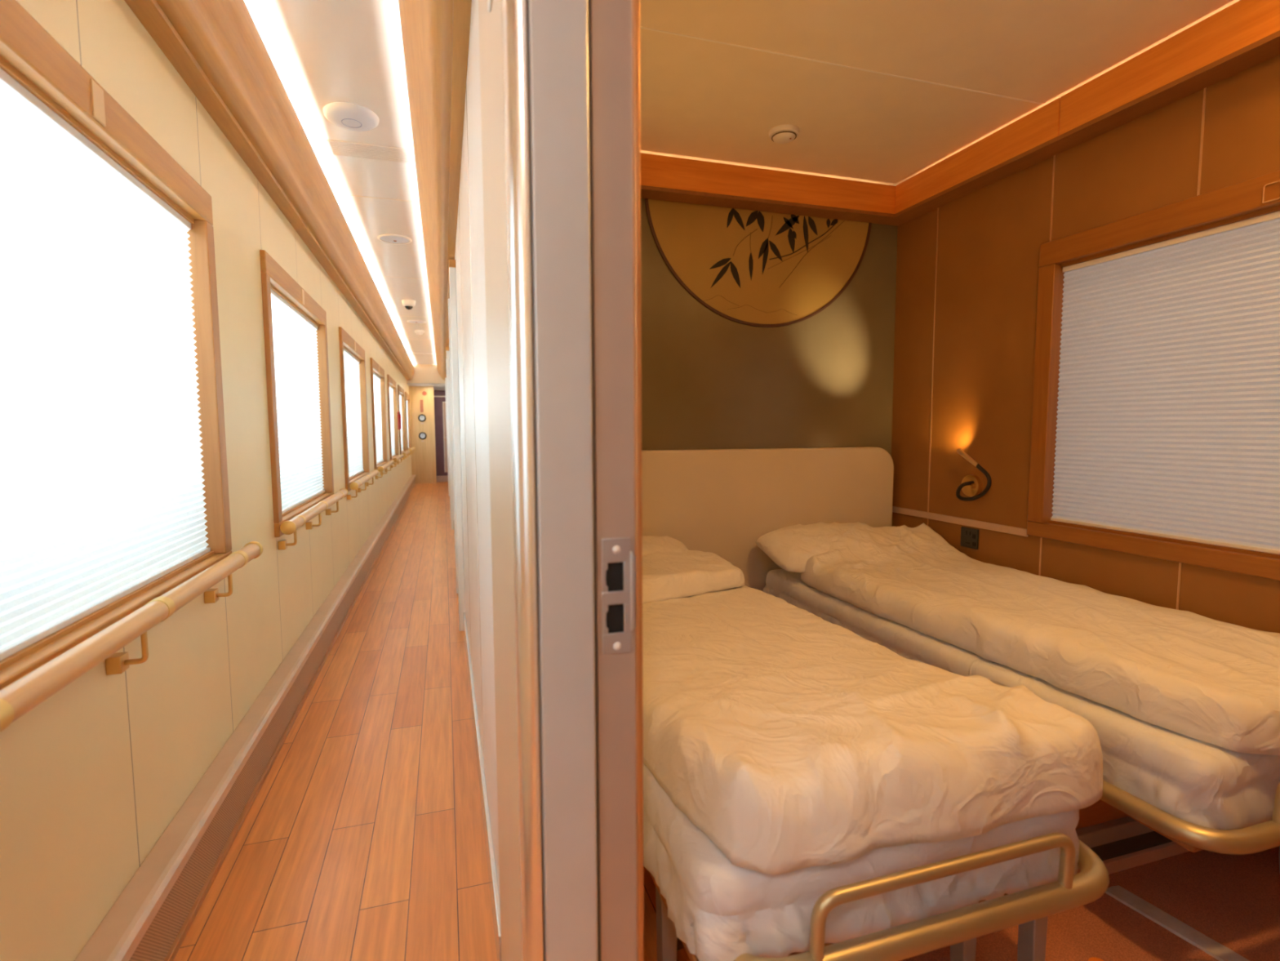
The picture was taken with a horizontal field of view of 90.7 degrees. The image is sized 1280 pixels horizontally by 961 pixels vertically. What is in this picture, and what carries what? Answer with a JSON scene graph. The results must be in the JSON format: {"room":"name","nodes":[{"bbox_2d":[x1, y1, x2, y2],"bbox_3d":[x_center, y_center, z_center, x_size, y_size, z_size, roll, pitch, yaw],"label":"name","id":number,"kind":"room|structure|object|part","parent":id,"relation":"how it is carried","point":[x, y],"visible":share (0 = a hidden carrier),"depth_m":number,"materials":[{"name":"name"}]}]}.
{"room":"train carriage","nodes":[
{"label":"train carriage","id":0,"kind":"room"},
{"bbox_2d":[0,0,411,960],"bbox_3d":[-2.620,-0.558,6.072,0.120,2.343,16.800,-2,5,-17],"label":"wall","id":1,"kind":"structure","parent":0,"point":[92,776],"depth_m":1.56,"materials":[{"name":"beige paint"}]},
{"bbox_2d":[0,0,262,732],"bbox_3d":[-1.069,-0.199,1.248,0.193,1.147,1.424,-2,5,-17],"label":"window","id":2,"kind":"structure","parent":1,"relation":"in","point":[29,55],"depth_m":1.30,"materials":[{"name":"brown wood"}]},
{"bbox_2d":[0,67,210,661],"bbox_3d":[-1.087,-0.211,1.242,0.018,0.929,1.182,-2,5,-17],"label":"blind","id":3,"kind":"object","parent":2,"relation":"attached to","point":[102,497],"visible":1,"depth_m":1.23,"materials":[{"name":"white fabric"}]},
{"bbox_3d":[-1.089,-0.665,1.204,0.018,0.018,1.182,-2,5,-17],"label":"head rail","id":4,"kind":"part","parent":3,"relation":"part of","materials":[{"name":"brown plastic"}]},
{"bbox_3d":[-1.066,0.288,1.288,0.053,0.055,1.300,-2,5,-17],"label":"sill","id":5,"kind":"part","parent":2,"relation":"part of","materials":[{"name":"brown wood"}]},
{"bbox_3d":[-1.016,0.308,1.305,0.086,0.126,1.424,-2,5,-17],"label":"handrail","id":6,"kind":"part","parent":2,"relation":"part of","materials":[{"name":"brown wood"}]},
{"bbox_2d":[74,474,415,960],"bbox_3d":[-2.320,0.559,5.521,0.066,0.168,15.400,-2,5,-17],"label":"baseboard","id":7,"kind":"structure","parent":1,"relation":"attached to","point":[155,944],"depth_m":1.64,"materials":[{"name":"brown wood"}]},
{"bbox_2d":[124,0,414,380],"bbox_3d":[-2.188,-1.473,5.030,0.144,0.262,14.700,-2,5,-17],"label":"trim","id":8,"kind":"structure","parent":1,"relation":"attached to","point":[217,47],"depth_m":2.09,"materials":[{"name":"brown wood"}]},
{"bbox_2d":[164,483,415,960],"bbox_3d":[-2.295,0.651,5.536,0.024,0.018,15.400,-2,5,-17],"label":"trim","id":9,"kind":"structure","parent":1,"relation":"attached to","point":[177,943],"depth_m":1.83,"materials":[{"name":"brown wood"}]},
{"bbox_2d":[259,249,348,549],"bbox_3d":[-1.623,-0.343,3.030,0.192,1.147,1.424,-2,5,-17],"label":"window","id":10,"kind":"structure","parent":1,"relation":"in","point":[273,277],"depth_m":2.73,"materials":[{"name":"brown wood"}]},
{"bbox_2d":[271,288,324,513],"bbox_3d":[-1.641,-0.354,3.024,0.018,0.929,1.182,-2,5,-17],"label":"blind","id":11,"kind":"object","parent":10,"relation":"attached to","point":[295,346],"visible":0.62,"depth_m":3.02,"materials":[{"name":"white fabric"}]},
{"bbox_3d":[-1.643,-0.808,2.987,0.018,0.018,1.182,-2,5,-17],"label":"head rail","id":12,"kind":"part","parent":11,"relation":"part of","materials":[{"name":"brown plastic"}]},
{"bbox_3d":[-1.620,0.144,3.071,0.053,0.055,1.300,-2,5,-17],"label":"sill","id":13,"kind":"part","parent":10,"relation":"part of","materials":[{"name":"brown wood"}]},
{"bbox_3d":[-1.570,0.164,3.088,0.086,0.126,1.424,-2,5,-17],"label":"handrail","id":14,"kind":"part","parent":10,"relation":"part of","materials":[{"name":"brown wood"}]},
{"bbox_3d":[-1.554,0.127,3.090,0.045,0.045,1.400,-2,5,-17],"label":"wooden rail","id":15,"kind":"part","parent":10,"relation":"part of","materials":[{"name":"brown wood"}]},
{"bbox_2d":[338,326,378,499],"bbox_3d":[-2.177,-0.486,4.813,0.192,1.147,1.424,-2,5,-17],"label":"window","id":16,"kind":"structure","parent":1,"relation":"in","point":[346,341],"depth_m":4.77,"materials":[{"name":"brown wood"}]},
{"bbox_2d":[343,348,364,478],"bbox_3d":[-2.195,-0.498,4.806,0.018,0.929,1.182,-2,5,-17],"label":"blind","id":17,"kind":"object","parent":16,"relation":"attached to","point":[352,373],"visible":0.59,"depth_m":4.92,"materials":[{"name":"white fabric"}]},
{"bbox_3d":[-2.197,-0.952,4.769,0.018,0.018,1.182,-2,5,-17],"label":"head rail","id":18,"kind":"part","parent":17,"relation":"part of","materials":[{"name":"brown plastic"}]},
{"bbox_3d":[-2.174,0.001,4.853,0.053,0.055,1.300,-2,5,-17],"label":"sill","id":19,"kind":"part","parent":16,"relation":"part of","materials":[{"name":"brown wood"}]},
{"bbox_3d":[-2.124,0.021,4.870,0.086,0.126,1.424,-2,5,-17],"label":"handrail","id":20,"kind":"part","parent":16,"relation":"part of","materials":[{"name":"brown wood"}]},
{"bbox_3d":[-2.108,-0.017,4.872,0.045,0.045,1.400,-2,5,-17],"label":"wooden rail","id":21,"kind":"part","parent":16,"relation":"part of","materials":[{"name":"brown wood"}]},
{"bbox_2d":[369,357,394,479],"bbox_3d":[-2.731,-0.630,6.595,0.193,1.147,1.424,-2,5,-17],"label":"window","id":22,"kind":"structure","parent":1,"relation":"in","point":[375,367],"depth_m":6.72,"materials":[{"name":"brown wood"}]},
{"bbox_2d":[373,372,383,463],"bbox_3d":[-2.749,-0.641,6.589,0.018,0.929,1.182,-2,5,-17],"label":"blind","id":23,"kind":"object","parent":22,"relation":"attached to","point":[376,379],"visible":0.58,"depth_m":6.79,"materials":[{"name":"white fabric"}]},
{"bbox_3d":[-2.728,-0.143,6.636,0.053,0.055,1.300,-2,5,-17],"label":"sill","id":24,"kind":"part","parent":22,"relation":"part of","materials":[{"name":"brown wood"}]},
{"bbox_3d":[-2.678,-0.123,6.652,0.086,0.126,1.424,-2,5,-17],"label":"handrail","id":25,"kind":"part","parent":22,"relation":"part of","materials":[{"name":"brown wood"}]},
{"bbox_3d":[-2.662,-0.160,6.654,0.045,0.045,1.400,-2,5,-17],"label":"wooden rail","id":26,"kind":"part","parent":22,"relation":"part of","materials":[{"name":"brown wood"}]},
{"bbox_2d":[386,373,404,467],"bbox_3d":[-3.285,-0.774,8.378,0.192,1.147,1.424,-2,5,-17],"label":"window","id":27,"kind":"structure","parent":1,"relation":"in","point":[390,381],"depth_m":8.69,"materials":[{"name":"brown wood"}]},
{"bbox_2d":[389,385,395,456],"bbox_3d":[-3.303,-0.785,8.371,0.018,0.929,1.182,-2,5,-17],"label":"blind","id":28,"kind":"object","parent":27,"relation":"attached to","point":[391,388],"visible":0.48,"depth_m":8.65,"materials":[{"name":"white fabric"}]},
{"bbox_3d":[-3.232,-0.267,8.435,0.086,0.126,1.424,-2,5,-17],"label":"handrail","id":29,"kind":"part","parent":27,"relation":"part of","materials":[{"name":"brown wood"}]},
{"bbox_3d":[-3.216,-0.304,8.437,0.045,0.045,1.400,-2,5,-17],"label":"wooden rail","id":30,"kind":"part","parent":27,"relation":"part of","materials":[{"name":"brown wood"}]},
{"bbox_2d":[397,412,401,429],"bbox_3d":[-3.573,-0.885,9.405,0.043,0.260,0.080,-2,5,-17],"label":"hammer","id":31,"kind":"object","parent":1,"relation":"attached to","point":[398,413],"visible":1,"depth_m":9.39,"materials":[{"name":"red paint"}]},
{"bbox_3d":[-3.565,-0.875,9.408,0.022,0.220,0.021,-2,5,-17],"label":"hammer handle","id":32,"kind":"part","parent":31,"relation":"part of","materials":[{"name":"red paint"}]},
{"bbox_2d":[397,384,410,460],"bbox_3d":[-3.839,-0.917,10.160,0.193,1.147,1.424,-2,5,-17],"label":"window","id":33,"kind":"structure","parent":1,"relation":"in","point":[400,390],"depth_m":10.69,"materials":[{"name":"brown wood"}]},
{"bbox_2d":[399,393,403,451],"bbox_3d":[-3.857,-0.929,10.153,0.018,0.929,1.182,-2,5,-17],"label":"blind","id":34,"kind":"object","parent":33,"relation":"attached to","point":[400,395],"visible":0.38,"depth_m":10.53,"materials":[{"name":"white fabric"}]},
{"bbox_3d":[-3.786,-0.410,10.217,0.086,0.126,1.424,-2,5,-17],"label":"handrail","id":35,"kind":"part","parent":33,"relation":"part of","materials":[{"name":"brown wood"}]},
{"bbox_2d":[404,391,415,455],"bbox_3d":[-4.393,-1.061,11.942,0.192,1.147,1.424,-2,5,-17],"label":"window","id":36,"kind":"structure","parent":1,"relation":"in","point":[406,395],"depth_m":12.47,"materials":[{"name":"brown wood"}]},
{"bbox_2d":[406,400,408,447],"bbox_3d":[-4.411,-1.072,11.936,0.018,0.929,1.182,-2,5,-17],"label":"blind","id":37,"kind":"object","parent":36,"relation":"attached to","point":[406,400],"visible":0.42,"depth_m":12.35,"materials":[{"name":"white fabric"}]},
{"bbox_3d":[-4.340,-0.554,11.999,0.086,0.126,1.424,-2,5,-17],"label":"handrail","id":38,"kind":"part","parent":36,"relation":"part of","materials":[{"name":"brown wood"}]},
{"bbox_2d":[244,0,436,364],"bbox_3d":[-2.252,-1.776,6.089,0.906,0.080,16.800,-2,5,-17],"label":"ceiling","id":39,"kind":"structure","parent":0,"point":[322,52],"depth_m":2.45,"materials":[{"name":"white paint"}]},
{"bbox_2d":[322,102,379,131],"bbox_3d":[-1.141,-1.430,2.502,0.204,0.034,0.204,-2,5,-17],"label":"ceiling speaker","id":40,"kind":"object","parent":39,"relation":"attached to","point":[345,115],"visible":1,"depth_m":2.46,"materials":[{"name":"white plastic"}]},
{"bbox_2d":[324,138,415,164],"bbox_3d":[-1.200,-1.471,2.838,0.364,0.006,0.160,-2,5,-17],"label":"ceiling panel","id":41,"kind":"object","parent":39,"relation":"in","point":[336,148],"visible":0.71,"depth_m":2.83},
{"bbox_2d":[341,194,434,355],"bbox_3d":[-2.229,-1.734,6.075,0.408,0.001,9.354,-2,5,-17],"label":"trim","id":42,"kind":"structure","parent":39,"relation":"attached to","point":[341,194],"depth_m":3.45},
{"bbox_2d":[377,233,411,244],"bbox_3d":[-1.602,-1.574,4.133,0.210,0.010,0.210,-2,5,-17],"label":"ceiling speaker","id":43,"kind":"object","parent":39,"relation":"attached to","point":[388,238],"visible":1,"depth_m":4.12,"materials":[{"name":"white plastic"}]},
{"bbox_2d":[401,299,415,309],"bbox_3d":[-2.237,-1.696,6.121,0.127,0.086,0.127,-2,5,-17],"label":"dome camera","id":44,"kind":"object","parent":39,"relation":"attached to","point":[408,304],"visible":1,"depth_m":6.08,"materials":[{"name":"white plastic"}]},
{"bbox_2d":[406,320,426,323],"bbox_3d":[-2.579,-1.829,7.296,0.210,0.010,0.210,-2,5,-17],"label":"trim","id":45,"kind":"structure","parent":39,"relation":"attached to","point":[407,321],"depth_m":7.29,"materials":[{"name":"white plastic"}]},
{"bbox_2d":[414,329,424,334],"bbox_3d":[-2.775,-1.863,7.967,0.124,0.050,0.124,-2,5,-17],"label":"smoke detector","id":46,"kind":"object","parent":39,"relation":"attached to","point":[417,331],"visible":1,"depth_m":7.93,"materials":[{"name":"white plastic"}]},
{"bbox_2d":[412,352,435,354],"bbox_3d":[-3.538,-2.077,10.360,0.364,0.006,0.160,-2,5,-17],"label":"ceiling panel","id":47,"kind":"object","parent":39,"relation":"in","point":[412,353],"visible":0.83,"depth_m":10.37,"materials":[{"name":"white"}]},
{"bbox_2d":[408,386,436,484],"bbox_3d":[-4.417,-0.922,12.868,0.473,1.975,0.060,-2,5,-17],"label":"wall","id":48,"kind":"structure","parent":0,"point":[424,456],"depth_m":12.85,"materials":[{"name":"beige paint"}]},
{"bbox_2d":[419,400,423,412],"bbox_3d":[-4.413,-1.505,12.787,0.060,0.250,0.008,-2,5,-17],"label":"wall plaque","id":49,"kind":"object","parent":48,"relation":"attached to","point":[420,401],"visible":1,"depth_m":12.79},
{"bbox_2d":[417,413,426,423],"bbox_3d":[-4.409,-1.245,12.800,0.150,0.190,0.026,-2,5,-17],"label":"dial","id":50,"kind":"object","parent":48,"relation":"attached to","point":[421,417],"visible":1,"depth_m":12.80,"materials":[{"name":"grey plastic"}]},
{"bbox_2d":[418,431,426,441],"bbox_3d":[-4.407,-0.886,12.829,0.150,0.190,0.026,-2,5,-17],"label":"dial","id":51,"kind":"object","parent":48,"relation":"attached to","point":[422,435],"visible":1,"depth_m":12.83,"materials":[{"name":"grey plastic"}]},
{"bbox_2d":[406,382,444,390],"bbox_3d":[-4.381,-1.933,13.081,0.724,0.015,2.000,-2,5,-17],"label":"trim","id":52,"kind":"structure","parent":48,"relation":"attached to","point":[436,386],"depth_m":12.58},
{"bbox_2d":[434,391,448,481],"bbox_3d":[-4.164,-0.919,13.278,0.251,1.900,0.070,-2,5,-17],"label":"door","id":53,"kind":"structure","parent":48,"relation":"in","point":[439,396],"depth_m":13.28,"materials":[{"name":"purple wood"}]},
{"bbox_3d":[-4.085,-0.911,13.301,0.086,1.480,0.015,-2,5,-17],"label":"glazing frame","id":54,"kind":"part","parent":53,"relation":"part of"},
{"bbox_2d":[406,364,444,383],"bbox_3d":[-4.095,-2.042,12.143,0.724,0.363,0.060,-2,5,-17],"label":"ceiling","id":55,"kind":"structure","parent":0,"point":[423,373],"depth_m":12.11,"materials":[{"name":"white paint"}]},
{"bbox_2d":[173,481,690,960],"bbox_3d":[-1.237,0.599,6.596,3.010,0.060,16.800,-2,5,-17],"label":"floor","id":56,"kind":"structure","parent":0,"point":[363,837],"depth_m":1.83,"materials":[{"name":"orange wood"}]},
{"bbox_2d":[649,832,1109,960],"bbox_3d":[0.219,0.735,1.864,0.785,0.428,1.844,-2,5,-17],"label":"bed","id":57,"kind":"object","parent":56,"relation":"on","point":[1029,908],"visible":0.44,"depth_m":1.00,"materials":[{"name":"brown metal"}]},
{"bbox_3d":[0.051,0.867,1.218,0.036,0.272,0.035,-2,5,-17],"label":"leg","id":58,"kind":"part","parent":57,"relation":"part of","materials":[{"name":"grey metal"}]},
{"bbox_3d":[0.187,0.669,1.885,0.740,0.020,1.775,-2,5,-17],"label":"panel","id":59,"kind":"part","parent":57,"relation":"part of","materials":[{"name":"gold metal"}]},
{"bbox_2d":[643,763,1079,960],"bbox_3d":[0.185,0.576,1.871,0.780,0.176,1.808,-2,5,-17],"label":"mattress","id":60,"kind":"object","parent":57,"relation":"on","point":[722,910],"visible":0.21,"depth_m":1.00,"materials":[{"name":"white fabric"}]},
{"bbox_2d":[642,550,1102,874],"bbox_3d":[0.242,0.419,1.761,0.837,0.174,1.659,-2,5,-17],"label":"duvet","id":61,"kind":"object","parent":60,"relation":"on","point":[791,738],"visible":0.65,"depth_m":1.09,"materials":[{"name":"white fabric"}]},
{"bbox_2d":[641,535,688,555],"bbox_3d":[-0.082,0.314,2.536,0.648,0.182,0.355,-2,5,-17],"label":"pillow","id":62,"kind":"object","parent":61,"relation":"on","point":[650,544],"visible":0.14,"depth_m":2.55,"materials":[{"name":"white fabric"}]},
{"bbox_3d":[0.629,0.860,1.228,0.036,0.264,0.035,-2,5,-17],"label":"leg","id":63,"kind":"part","parent":57,"relation":"part of","materials":[{"name":"grey metal"}]},
{"bbox_3d":[0.745,0.861,1.202,0.036,0.264,0.035,-2,5,-17],"label":"leg","id":64,"kind":"part","parent":57,"relation":"part of","materials":[{"name":"grey metal"}]},
{"bbox_2d":[900,845,1279,960],"bbox_3d":[1.411,1.041,0.635,1.290,0.008,1.935,-2,5,-17],"label":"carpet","id":65,"kind":"object","parent":56,"relation":"on","point":[1233,900],"visible":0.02,"depth_m":1.41,"materials":[{"name":"orange carpet"}]},
{"bbox_2d":[1105,884,1249,960],"bbox_3d":[1.316,0.996,1.088,0.050,0.008,0.919,-3,5,-26],"label":"rail","id":66,"kind":"object","parent":65,"relation":"on","point":[1214,948],"visible":0.98,"depth_m":1.38,"materials":[{"name":"metal"}]},
{"bbox_2d":[1099,779,1279,872],"bbox_3d":[1.181,0.702,2.160,0.830,0.420,1.844,-2,5,-17],"label":"bed","id":67,"kind":"object","parent":65,"relation":"on","point":[1264,836],"visible":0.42,"depth_m":1.22,"materials":[{"name":"brown metal"}]},
{"bbox_2d":[762,568,1279,829],"bbox_3d":[1.170,0.547,2.174,0.762,0.176,1.813,-2,5,-17],"label":"mattress","id":68,"kind":"object","parent":67,"relation":"on","point":[1191,780],"visible":0.29,"depth_m":1.34,"materials":[{"name":"white fabric"}]},
{"bbox_2d":[800,522,1279,755],"bbox_3d":[1.215,0.362,2.104,0.764,0.214,1.715,-2,5,-17],"label":"duvet","id":69,"kind":"object","parent":68,"relation":"on","point":[1188,673],"visible":1,"depth_m":1.69,"materials":[{"name":"white fabric"}]},
{"bbox_2d":[755,521,874,572],"bbox_3d":[0.858,0.287,2.814,0.666,0.193,0.325,-2,5,-17],"label":"pillow","id":70,"kind":"object","parent":69,"relation":"on","point":[790,548],"visible":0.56,"depth_m":2.70,"materials":[{"name":"white fabric"}]},
{"bbox_3d":[1.171,0.640,2.188,0.740,0.020,1.775,-2,5,-17],"label":"panel","id":71,"kind":"part","parent":67,"relation":"part of","materials":[{"name":"gold metal"}]},
{"bbox_3d":[1.570,0.831,1.518,0.036,0.264,0.035,-2,5,-17],"label":"leg","id":72,"kind":"part","parent":67,"relation":"part of","materials":[{"name":"grey metal"}]},
{"bbox_2d":[1075,800,1189,874],"bbox_3d":[1.132,0.780,2.311,0.800,0.258,1.490,-2,5,-17],"label":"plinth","id":73,"kind":"object","parent":56,"relation":"on","point":[1121,842],"visible":0.04,"depth_m":1.56,"materials":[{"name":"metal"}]},
{"bbox_2d":[433,390,445,473],"bbox_3d":[-4.682,-1.025,14.143,0.724,1.975,0.060,-2,5,-17],"label":"wall","id":74,"kind":"structure","parent":0,"point":[433,390],"depth_m":14.12,"materials":[{"name":"wood"}]},
{"bbox_2d":[454,0,500,902],"bbox_3d":[-1.805,-0.582,6.324,0.139,2.343,16.800,-2,5,-17],"label":"wall","id":75,"kind":"structure","parent":0,"point":[473,558],"depth_m":1.66,"materials":[{"name":"white paint"}]},
{"bbox_2d":[398,0,471,379],"bbox_3d":[-1.647,-1.490,5.197,0.172,0.264,14.700,-2,5,-17],"label":"trim","id":76,"kind":"structure","parent":75,"relation":"attached to","point":[435,33],"depth_m":2.05,"materials":[{"name":"brown wood"}]},
{"bbox_2d":[444,374,449,496],"bbox_3d":[-3.283,-0.763,10.807,0.035,1.985,0.840,-2,5,-17],"label":"door","id":77,"kind":"structure","parent":75,"relation":"in","point":[445,375],"depth_m":10.42,"materials":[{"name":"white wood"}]},
{"bbox_2d":[445,346,453,529],"bbox_3d":[-2.191,-0.480,7.294,0.035,1.985,0.860,-2,5,-17],"label":"door","id":78,"kind":"structure","parent":75,"relation":"in","point":[447,353],"depth_m":6.89,"materials":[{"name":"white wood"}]},
{"bbox_2d":[447,259,465,631],"bbox_3d":[-1.105,-0.199,3.800,0.035,1.985,0.880,-2,5,-17],"label":"door","id":79,"kind":"structure","parent":75,"relation":"in","point":[451,294],"depth_m":3.40,"materials":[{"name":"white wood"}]},
{"bbox_2d":[458,89,484,767],"bbox_3d":[-0.595,-0.150,2.205,0.001,1.935,0.874,-2,5,-17],"label":"trim","id":80,"kind":"structure","parent":75,"relation":"attached to","point":[466,90],"depth_m":1.82,"materials":[{"name":"metal"}]},
{"bbox_2d":[453,520,501,960],"bbox_3d":[-2.005,0.501,6.822,0.011,0.105,11.700,-2,5,-17],"label":"baseboard","id":81,"kind":"structure","parent":75,"relation":"attached to","point":[494,890],"depth_m":1.67,"materials":[{"name":"metal"}]},
{"bbox_2d":[487,0,492,12],"bbox_3d":[-0.195,-0.701,0.814,0.019,0.135,0.086,-1,5,-4],"label":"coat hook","id":82,"kind":"object","parent":75,"relation":"attached to","point":[489,2],"visible":1,"depth_m":0.85,"materials":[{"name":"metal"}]},
{"bbox_2d":[478,0,522,960],"bbox_3d":[-0.201,0.003,0.951,0.020,2.040,0.420,-2,5,-17],"label":"wall panel","id":83,"kind":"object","parent":75,"relation":"attached to","point":[491,24],"depth_m":0.92,"materials":[{"name":"white paint"}]},
{"bbox_2d":[502,0,644,960],"bbox_3d":[-0.076,0.028,0.766,0.150,2.020,0.060,-2,5,-17],"label":"door frame","id":84,"kind":"structure","parent":75,"relation":"in","point":[571,68],"depth_m":0.74,"materials":[{"name":"metal"}]},
{"bbox_3d":[-0.094,0.028,0.761,0.066,2.020,0.060,-2,5,-17],"label":"frame","id":85,"kind":"part","parent":84,"relation":"part of","materials":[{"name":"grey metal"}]},
{"bbox_2d":[601,537,635,655],"bbox_3d":[-0.027,0.141,0.775,0.042,0.144,0.015,-2,5,-17],"label":"strike plate","id":86,"kind":"object","parent":84,"relation":"attached to","point":[618,560],"visible":1,"depth_m":0.77,"materials":[{"name":"metal"}]},
{"bbox_2d":[640,198,897,456],"bbox_3d":[0.381,-0.263,2.940,2.025,2.240,0.080,-2,5,-17],"label":"wall","id":87,"kind":"structure","parent":0,"point":[710,380],"depth_m":2.96,"materials":[{"name":"beige paint"}]},
{"bbox_2d":[644,198,871,327],"bbox_3d":[0.568,-0.965,2.896,1.143,0.517,0.007,-2,5,-17],"label":"print","id":88,"kind":"object","parent":87,"relation":"attached to","point":[747,267],"visible":1,"depth_m":2.89,"materials":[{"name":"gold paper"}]},
{"bbox_3d":[0.476,-1.076,2.858,0.121,0.129,0.002,-2,5,-17],"label":"stem","id":89,"kind":"part","parent":88,"relation":"part of","materials":[{"name":"brown"}]},
{"bbox_3d":[0.743,-1.062,2.942,0.333,0.179,0.002,-2,5,-17],"label":"stem","id":90,"kind":"part","parent":88,"relation":"part of","materials":[{"name":"brown"}]},
{"bbox_3d":[0.764,-1.118,2.944,0.361,0.205,0.004,-2,5,-17],"label":"stem","id":91,"kind":"part","parent":88,"relation":"part of","materials":[{"name":"black paint"}]},
{"bbox_3d":[0.806,-1.061,2.962,0.344,0.334,0.002,-2,5,-17],"label":"stem","id":92,"kind":"part","parent":88,"relation":"part of","materials":[{"name":"brown"}]},
{"bbox_2d":[641,446,893,591],"bbox_3d":[0.351,0.260,2.896,1.873,0.805,0.066,-2,5,-17],"label":"headboard","id":93,"kind":"object","parent":87,"relation":"attached to","point":[720,502],"visible":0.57,"depth_m":2.91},
{"bbox_2d":[640,152,895,213],"bbox_3d":[0.329,-1.287,2.702,1.843,0.131,0.018,-2,5,-17],"label":"trim","id":94,"kind":"structure","parent":87,"relation":"attached to","point":[656,171],"depth_m":2.76,"materials":[{"name":"orange wood"}]},
{"bbox_2d":[895,0,1279,213],"bbox_3d":[1.711,-1.181,1.327,0.018,0.131,3.435,-2,5,-17],"label":"trim","id":95,"kind":"structure","parent":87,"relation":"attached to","point":[1243,23],"depth_m":2.00,"materials":[{"name":"orange wood"}]},
{"bbox_2d":[640,0,1239,186],"bbox_3d":[0.873,-1.330,1.108,2.104,0.183,3.697,-2,5,-17],"label":"ceiling","id":96,"kind":"structure","parent":0,"point":[700,100],"depth_m":2.02,"materials":[{"name":"beige paint"}]},
{"bbox_2d":[768,124,799,143],"bbox_3d":[0.556,-1.328,2.442,0.116,0.037,0.116,-2,5,-17],"label":"smoke detector","id":97,"kind":"object","parent":96,"relation":"attached to","point":[786,133],"visible":1,"depth_m":2.41,"materials":[{"name":"white plastic"}]},
{"bbox_2d":[640,26,1046,105],"bbox_3d":[0.592,-1.308,1.984,1.925,0.002,0.006,-2,5,-17],"label":"trim","id":98,"kind":"structure","parent":96,"relation":"attached to","point":[641,27],"depth_m":1.99,"materials":[{"name":"beige wood"}]},
{"bbox_2d":[640,30,1279,633],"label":"wall","id":99,"kind":"structure","parent":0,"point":[990,237],"depth_m":2.46,"materials":[{"name":"brown wood"}]},
{"bbox_2d":[960,526,978,549],"bbox_3d":[1.415,0.247,2.716,0.011,0.086,0.090,-2,5,-17],"label":"wall socket","id":100,"kind":"object","parent":99,"relation":"attached to","point":[969,536],"visible":1,"depth_m":2.71,"materials":[{"name":"grey plastic"}]},
{"bbox_2d":[955,448,991,501],"bbox_3d":[1.396,-0.023,2.627,0.083,0.219,0.207,-2,5,-17],"label":"reading lamp","id":101,"kind":"object","parent":99,"relation":"attached to","point":[971,486],"visible":1,"depth_m":2.65,"materials":[{"name":"gold metal"}]},
{"bbox_3d":[1.399,0.023,2.663,0.020,0.026,0.026,-2,5,-17],"label":"switch knob","id":102,"kind":"part","parent":101,"relation":"part of","materials":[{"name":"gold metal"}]},
{"bbox_2d":[1026,169,1279,580],"bbox_3d":[1.736,-0.285,1.791,0.124,1.090,1.300,-2,5,-17],"label":"window frame","id":103,"kind":"structure","parent":99,"relation":"attached to","point":[1242,201],"depth_m":2.11,"materials":[{"name":"brown wood"}]},
{"bbox_3d":[1.704,0.232,1.823,0.053,0.055,1.300,-2,5,-17],"label":"sill","id":104,"kind":"part","parent":103,"relation":"part of","materials":[{"name":"brown wood"}]},
{"bbox_2d":[1262,180,1279,203],"bbox_3d":[1.687,-0.770,1.686,0.004,0.049,0.044,-2,5,-17],"label":"clip","id":105,"kind":"object","parent":103,"relation":"attached to","point":[1264,188],"visible":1,"depth_m":1.70,"materials":[{"name":"gold metal"}]},
{"bbox_2d":[1050,210,1279,554],"bbox_3d":[1.721,-0.268,1.787,0.018,0.929,1.166,-2,5,-17],"label":"blind","id":106,"kind":"object","parent":99,"relation":"attached to","point":[1168,416],"visible":1,"depth_m":1.96,"materials":[{"name":"white fabric"}]},
{"bbox_3d":[1.719,-0.722,1.750,0.018,0.018,1.166,-2,5,-17],"label":"head rail","id":107,"kind":"part","parent":106,"relation":"part of","materials":[{"name":"white plastic"}]}
]}

